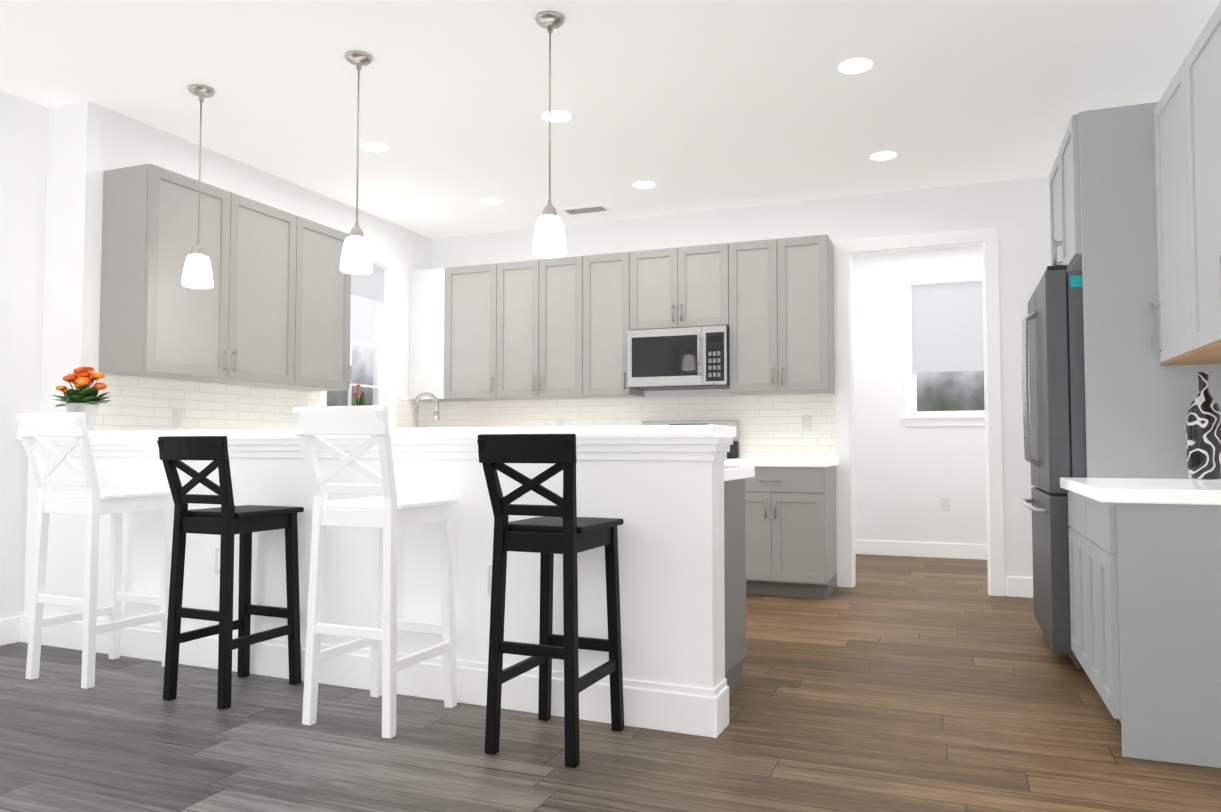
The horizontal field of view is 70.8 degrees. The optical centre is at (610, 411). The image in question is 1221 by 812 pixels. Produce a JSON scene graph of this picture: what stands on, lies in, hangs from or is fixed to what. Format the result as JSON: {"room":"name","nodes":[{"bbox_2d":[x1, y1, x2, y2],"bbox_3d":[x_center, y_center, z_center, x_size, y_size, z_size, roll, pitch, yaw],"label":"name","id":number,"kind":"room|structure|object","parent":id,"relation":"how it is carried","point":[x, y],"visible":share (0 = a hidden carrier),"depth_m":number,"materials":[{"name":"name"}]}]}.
{"room":"kitchen","nodes":[
{"label":"kitchen","id":0,"kind":"room"},
{"bbox_2d":[0,90,431,618],"bbox_3d":[-3.398,-0.265,3.288,0.490,2.780,9.350,-1,-3,21],"label":"wall","id":1,"kind":"structure","parent":0,"point":[56,162],"depth_m":4.46,"materials":[{"name":"paint"}]},
{"bbox_2d":[0,616,20,645],"bbox_3d":[-4.052,0.995,1.666,0.015,0.130,5.950,-1,-3,21],"label":"baseboard","id":2,"kind":"structure","parent":1,"relation":"attached to","point":[10,630],"depth_m":4.31,"materials":[{"name":"white paint"}]},
{"bbox_2d":[99,164,306,387],"bbox_3d":[-2.306,-0.714,4.959,0.335,1.068,1.126,-1,-3,21],"label":"upper cabinet","id":3,"kind":"object","parent":1,"relation":"attached to","point":[271,308],"depth_m":4.68,"materials":[{"name":"grey wood"}]},
{"bbox_2d":[93,374,432,430],"bbox_3d":[-2.107,0.092,5.890,0.007,0.462,3.120,-1,-3,21],"label":"backsplash","id":4,"kind":"structure","parent":1,"relation":"attached to","point":[135,403],"depth_m":5.09,"materials":[{"name":"white tile"}]},
{"bbox_2d":[172,407,181,426],"bbox_3d":[-2.482,0.034,4.916,0.005,0.115,0.070,-1,-3,21],"label":"electrical outlet plate","id":5,"kind":"object","parent":4,"relation":"attached to","point":[177,422],"depth_m":4.91,"materials":[{"name":"white plastic"}]},
{"bbox_2d":[277,219,351,390],"bbox_3d":[-2.036,-0.686,5.647,0.335,1.068,0.592,-1,-3,21],"label":"upper cabinet","id":6,"kind":"object","parent":1,"relation":"attached to","point":[329,368],"depth_m":5.66,"materials":[{"name":"grey wood"}]},
{"bbox_2d":[318,251,397,427],"bbox_3d":[-1.927,-0.510,6.489,0.165,1.450,0.940,-1,-3,21],"label":"window","id":7,"kind":"structure","parent":1,"relation":"in","point":[385,346],"depth_m":6.83,"materials":[{"name":"white paint"}]},
{"bbox_2d":[352,384,365,405],"bbox_3d":[-1.907,-0.047,6.452,0.106,0.317,0.176,-1,-3,21],"label":"plant","id":8,"kind":"object","parent":7,"relation":"on","point":[362,399],"visible":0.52,"depth_m":6.46,"materials":[{"name":"green"}]},
{"bbox_2d":[351,265,383,304],"bbox_3d":[-1.946,-1.008,6.517,0.016,0.290,0.736,-1,-3,21],"label":"window blind","id":9,"kind":"object","parent":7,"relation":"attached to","point":[368,287],"visible":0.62,"depth_m":6.69,"materials":[{"name":"grey fabric"}]},
{"bbox_2d":[0,554,1220,811],"bbox_3d":[-0.518,1.166,3.042,6.190,0.100,11.700,-1,-3,21],"label":"floor","id":10,"kind":"structure","parent":0,"point":[912,684],"depth_m":2.90,"materials":[{"name":"brown wood"}]},
{"bbox_2d":[16,412,171,688],"bbox_3d":[-2.250,0.580,3.768,0.407,1.131,0.500,-1,-3,21],"label":"stool","id":11,"kind":"object","parent":10,"relation":"on","point":[93,502],"visible":0.96,"depth_m":3.66,"materials":[{"name":"white paint"}]},
{"bbox_2d":[157,436,303,709],"bbox_3d":[-1.536,0.618,3.482,0.350,1.031,0.466,-1,-3,21],"label":"stool","id":12,"kind":"object","parent":10,"relation":"on","point":[227,520],"visible":1,"depth_m":3.37,"materials":[{"name":"black paint"}]},
{"bbox_2d":[292,405,457,738],"bbox_3d":[-0.859,0.556,3.167,0.407,1.131,0.495,-1,-3,21],"label":"stool","id":13,"kind":"object","parent":10,"relation":"on","point":[387,514],"visible":1,"depth_m":3.06,"materials":[{"name":"white paint"}]},
{"bbox_2d":[37,432,740,737],"bbox_3d":[-1.151,0.629,3.680,3.368,1.025,0.255,-1,-3,21],"label":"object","id":14,"kind":"object","parent":10,"relation":"on","point":[673,496],"depth_m":3.36,"materials":[{"name":"paint"}]},
{"bbox_2d":[17,425,735,439],"bbox_3d":[-1.270,0.099,3.770,3.657,0.039,0.416,-1,-3,21],"label":"countertop","id":15,"kind":"structure","parent":14,"relation":"on","point":[625,430],"depth_m":3.35,"materials":[{"name":"white stone"}]},
{"bbox_2d":[52,367,109,430],"bbox_3d":[-2.607,-0.063,4.253,0.303,0.319,0.262,-1,-3,21],"label":"flower pot","id":16,"kind":"object","parent":15,"relation":"on","point":[84,397],"visible":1,"depth_m":4.21,"materials":[{"name":"white ceramic"}]},
{"bbox_2d":[741,466,754,479],"bbox_3d":[-0.719,0.270,3.938,2.668,0.047,0.716,-1,-3,21],"label":"countertop","id":17,"kind":"structure","parent":14,"relation":"on","point":[746,471],"depth_m":3.60,"materials":[{"name":"white stone"}]},
{"bbox_2d":[477,434,623,767],"bbox_3d":[-0.192,0.595,2.898,0.350,1.031,0.466,-1,-3,21],"label":"stool","id":18,"kind":"object","parent":10,"relation":"on","point":[560,527],"visible":1,"depth_m":2.78,"materials":[{"name":"black paint"}]},
{"bbox_2d":[642,420,739,458],"bbox_3d":[0.476,0.649,6.137,0.745,1.185,0.731,-1,-3,21],"label":"range","id":19,"kind":"object","parent":10,"relation":"on","point":[734,452],"visible":0.04,"depth_m":6.35,"materials":[{"name":"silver metal"}]},
{"bbox_2d":[741,480,745,683],"bbox_3d":[0.243,0.708,3.536,0.525,0.855,0.700,-1,-3,21],"label":"base cabinet","id":20,"kind":"object","parent":10,"relation":"on","point":[743,506],"depth_m":3.64,"materials":[{"name":"paint"}]},
{"bbox_2d":[724,458,837,598],"bbox_3d":[0.215,0.795,6.284,2.765,0.905,0.655,-1,-3,21],"label":"base cabinet","id":21,"kind":"object","parent":10,"relation":"on","point":[791,542],"visible":0.42,"depth_m":5.62,"materials":[{"name":"grey wood"}]},
{"bbox_2d":[1021,265,1086,669],"bbox_3d":[2.429,0.249,4.111,0.811,1.780,0.912,-1,-3,21],"label":"refrigerator","id":22,"kind":"object","parent":10,"relation":"on","point":[1054,394],"visible":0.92,"depth_m":3.82,"materials":[{"name":"metal"}]},
{"bbox_2d":[1049,102,1220,478],"bbox_3d":[2.509,-0.077,4.097,0.677,2.470,0.973,-1,-3,21],"label":"cabinet","id":23,"kind":"object","parent":10,"relation":"on","point":[1139,399],"visible":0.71,"depth_m":3.71,"materials":[{"name":"grey wood"}]},
{"bbox_2d":[1060,477,1220,767],"bbox_3d":[2.113,0.691,3.118,0.725,0.855,1.073,-1,-3,21],"label":"base cabinet","id":24,"kind":"object","parent":10,"relation":"on","point":[1145,580],"visible":1,"depth_m":2.73,"materials":[{"name":"wood"}]},
{"bbox_2d":[1186,372,1220,479],"bbox_3d":[2.390,0.058,3.453,0.128,0.430,0.160,-1,-3,21],"label":"vase","id":25,"kind":"object","parent":24,"relation":"on","point":[1203,436],"visible":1,"depth_m":3.40,"materials":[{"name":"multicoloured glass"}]},
{"bbox_2d":[0,0,1220,238],"bbox_3d":[-0.518,-1.712,3.160,6.190,0.100,11.700,-1,-3,21],"label":"ceiling","id":26,"kind":"structure","parent":0,"point":[686,106],"depth_m":4.28,"materials":[{"name":"white paint"}]},
{"bbox_2d":[182,84,214,288],"bbox_3d":[-2.051,-1.118,4.284,0.142,0.994,0.142,-1,-3,21],"label":"pendant light","id":27,"kind":"object","parent":26,"relation":"hanging from","point":[197,272],"visible":1,"depth_m":4.25,"materials":[{"name":"white glass"}]},
{"bbox_2d":[340,51,372,273],"bbox_3d":[-1.156,-1.132,3.923,0.142,0.994,0.142,-1,-3,21],"label":"pendant light","id":28,"kind":"object","parent":26,"relation":"hanging from","point":[356,256],"visible":1,"depth_m":3.88,"materials":[{"name":"white glass"}]},
{"bbox_2d":[361,143,387,152],"bbox_3d":[-1.412,-1.577,5.138,0.156,0.008,0.156,-1,-3,21],"label":"recessed light","id":29,"kind":"object","parent":26,"relation":"in","point":[374,147],"visible":1,"depth_m":5.13,"materials":[{"name":"white"}]},
{"bbox_2d":[480,199,501,205],"bbox_3d":[-0.875,-1.530,6.290,0.156,0.008,0.156,-1,-3,21],"label":"recessed light","id":30,"kind":"object","parent":26,"relation":"in","point":[492,202],"visible":0.96,"depth_m":6.29,"materials":[{"name":"white"}]},
{"bbox_2d":[532,11,566,257],"bbox_3d":[-0.252,-1.147,3.570,0.142,0.994,0.142,-1,-3,21],"label":"pendant light","id":31,"kind":"object","parent":26,"relation":"hanging from","point":[549,240],"visible":1,"depth_m":3.53,"materials":[{"name":"white glass"}]},
{"bbox_2d":[542,111,570,122],"bbox_3d":[-0.291,-1.596,4.656,0.156,0.008,0.156,-1,-3,21],"label":"recessed light","id":32,"kind":"object","parent":26,"relation":"in","point":[559,116],"visible":0.96,"depth_m":4.65,"materials":[{"name":"white"}]},
{"bbox_2d":[561,205,609,214],"bbox_3d":[-0.188,-1.521,6.483,0.340,0.010,0.150,-1,-3,21],"label":"ceiling vent","id":33,"kind":"object","parent":26,"relation":"in","point":[585,209],"visible":0.98,"depth_m":6.46,"materials":[{"name":"white metal"}]},
{"bbox_2d":[633,181,655,188],"bbox_3d":[0.231,-1.546,5.879,0.156,0.008,0.156,-1,-3,21],"label":"recessed light","id":34,"kind":"object","parent":26,"relation":"in","point":[644,185],"visible":1,"depth_m":5.88,"materials":[{"name":"white"}]},
{"bbox_2d":[839,58,872,73],"bbox_3d":[1.153,-1.621,4.038,0.156,0.008,0.156,-1,-3,21],"label":"recessed light","id":35,"kind":"object","parent":26,"relation":"in","point":[860,64],"visible":1,"depth_m":4.03,"materials":[{"name":"white"}]},
{"bbox_2d":[870,152,896,160],"bbox_3d":[1.681,-1.571,5.291,0.156,0.008,0.156,-1,-3,21],"label":"recessed light","id":36,"kind":"object","parent":26,"relation":"in","point":[881,156],"visible":1,"depth_m":5.29,"materials":[{"name":"white"}]},
{"bbox_2d":[432,176,1050,595],"bbox_3d":[1.044,-0.138,6.417,5.500,2.780,0.120,-1,-3,21],"label":"wall","id":37,"kind":"structure","parent":0,"point":[1016,212],"depth_m":6.00,"materials":[{"name":"paint"}]},
{"bbox_2d":[409,234,834,401],"bbox_3d":[-0.035,-0.647,6.594,3.372,1.068,0.370,-1,-3,21],"label":"upper cabinet","id":38,"kind":"object","parent":37,"relation":"attached to","point":[556,328],"visible":1,"depth_m":6.44,"materials":[{"name":"grey wood"}]},
{"bbox_2d":[627,325,728,390],"bbox_3d":[0.530,-0.385,6.322,0.742,0.426,0.439,-1,-3,21],"label":"microwave","id":39,"kind":"object","parent":38,"relation":"attached to","point":[688,358],"visible":0.98,"depth_m":6.16,"materials":[{"name":"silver metal"}]},
{"bbox_2d":[433,393,835,457],"bbox_3d":[0.033,0.126,6.732,3.380,0.462,0.009,-1,-3,21],"label":"backsplash","id":40,"kind":"structure","parent":37,"relation":"attached to","point":[770,426],"depth_m":6.47,"materials":[{"name":"white tile"}]},
{"bbox_2d":[557,418,564,425],"bbox_3d":[-0.397,0.114,6.896,0.070,0.115,0.004,-1,-3,21],"label":"electrical outlet plate","id":41,"kind":"object","parent":40,"relation":"attached to","point":[560,421],"depth_m":6.89,"materials":[{"name":"white plastic"}]},
{"bbox_2d":[802,415,811,430],"bbox_3d":[1.419,0.085,6.186,0.070,0.115,0.004,-1,-3,21],"label":"electrical outlet plate","id":42,"kind":"object","parent":40,"relation":"attached to","point":[806,419],"depth_m":6.18,"materials":[{"name":"white plastic"}]},
{"bbox_2d":[836,228,1004,595],"bbox_3d":[2.134,0.007,5.973,1.060,2.455,0.140,-1,-3,21],"label":"door frame","id":43,"kind":"structure","parent":37,"relation":"attached to","point":[950,241],"depth_m":5.93,"materials":[{"name":"white paint"}]},
{"bbox_2d":[1007,577,1032,597],"bbox_3d":[3.007,1.152,5.523,0.830,0.130,0.015,-1,-3,21],"label":"baseboard","id":44,"kind":"structure","parent":37,"relation":"attached to","point":[1016,586],"depth_m":5.64,"materials":[{"name":"white paint"}]},
{"bbox_2d":[852,248,986,544],"bbox_3d":[1.427,-0.098,7.394,5.500,2.780,1.980,-1,-3,21],"label":"wall","id":45,"kind":"structure","parent":0,"point":[907,479],"depth_m":7.82,"materials":[{"name":"paint"}]},
{"bbox_2d":[855,540,986,559],"bbox_3d":[3.154,1.234,7.557,2.040,0.130,0.015,-1,-3,21],"label":"baseboard","id":46,"kind":"structure","parent":45,"relation":"attached to","point":[867,547],"depth_m":7.69,"materials":[{"name":"white paint"}]},
{"bbox_2d":[941,497,949,510],"bbox_3d":[2.984,0.825,7.646,0.070,0.115,0.005,-1,-3,21],"label":"electrical outlet plate","id":47,"kind":"object","parent":45,"relation":"attached to","point":[945,502],"depth_m":7.64,"materials":[{"name":"white plastic"}]},
{"bbox_3d":[2.214,-0.312,2.140,0.200,2.780,11.300,-1,-3,21],"label":"wall","id":48,"kind":"structure","parent":0,"visible":0},
{"bbox_2d":[1151,1,1220,365],"bbox_3d":[2.283,-0.769,3.125,0.370,1.107,1.046,-1,-3,21],"label":"upper cabinet","id":49,"kind":"object","parent":48,"relation":"attached to","point":[1187,121],"visible":1,"depth_m":3.16,"materials":[{"name":"grey wood"}]},
{"label":"outside","id":50,"kind":"structure","parent":0,"visible":0},
{"bbox_2d":[327,297,373,405],"bbox_3d":[-2.041,-0.474,6.532,0.001,1.780,1.360,-1,-3,21],"label":"window left view","id":51,"kind":"object","parent":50,"point":[362,321],"depth_m":6.74,"materials":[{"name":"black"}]},
{"bbox_2d":[902,272,984,426],"bbox_3d":[3.124,-0.412,7.685,1.400,1.890,0.166,-1,-3,21],"label":"window","id":52,"kind":"structure","parent":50,"point":[952,391],"depth_m":7.77,"materials":[{"name":"white"}]},
{"bbox_2d":[911,282,983,372],"bbox_3d":[3.127,-0.756,7.704,0.794,0.794,0.006,-1,-3,21],"label":"window blind","id":53,"kind":"object","parent":52,"relation":"attached to","point":[947,327],"visible":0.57,"depth_m":7.74,"materials":[{"name":"grey fabric"}]}
]}

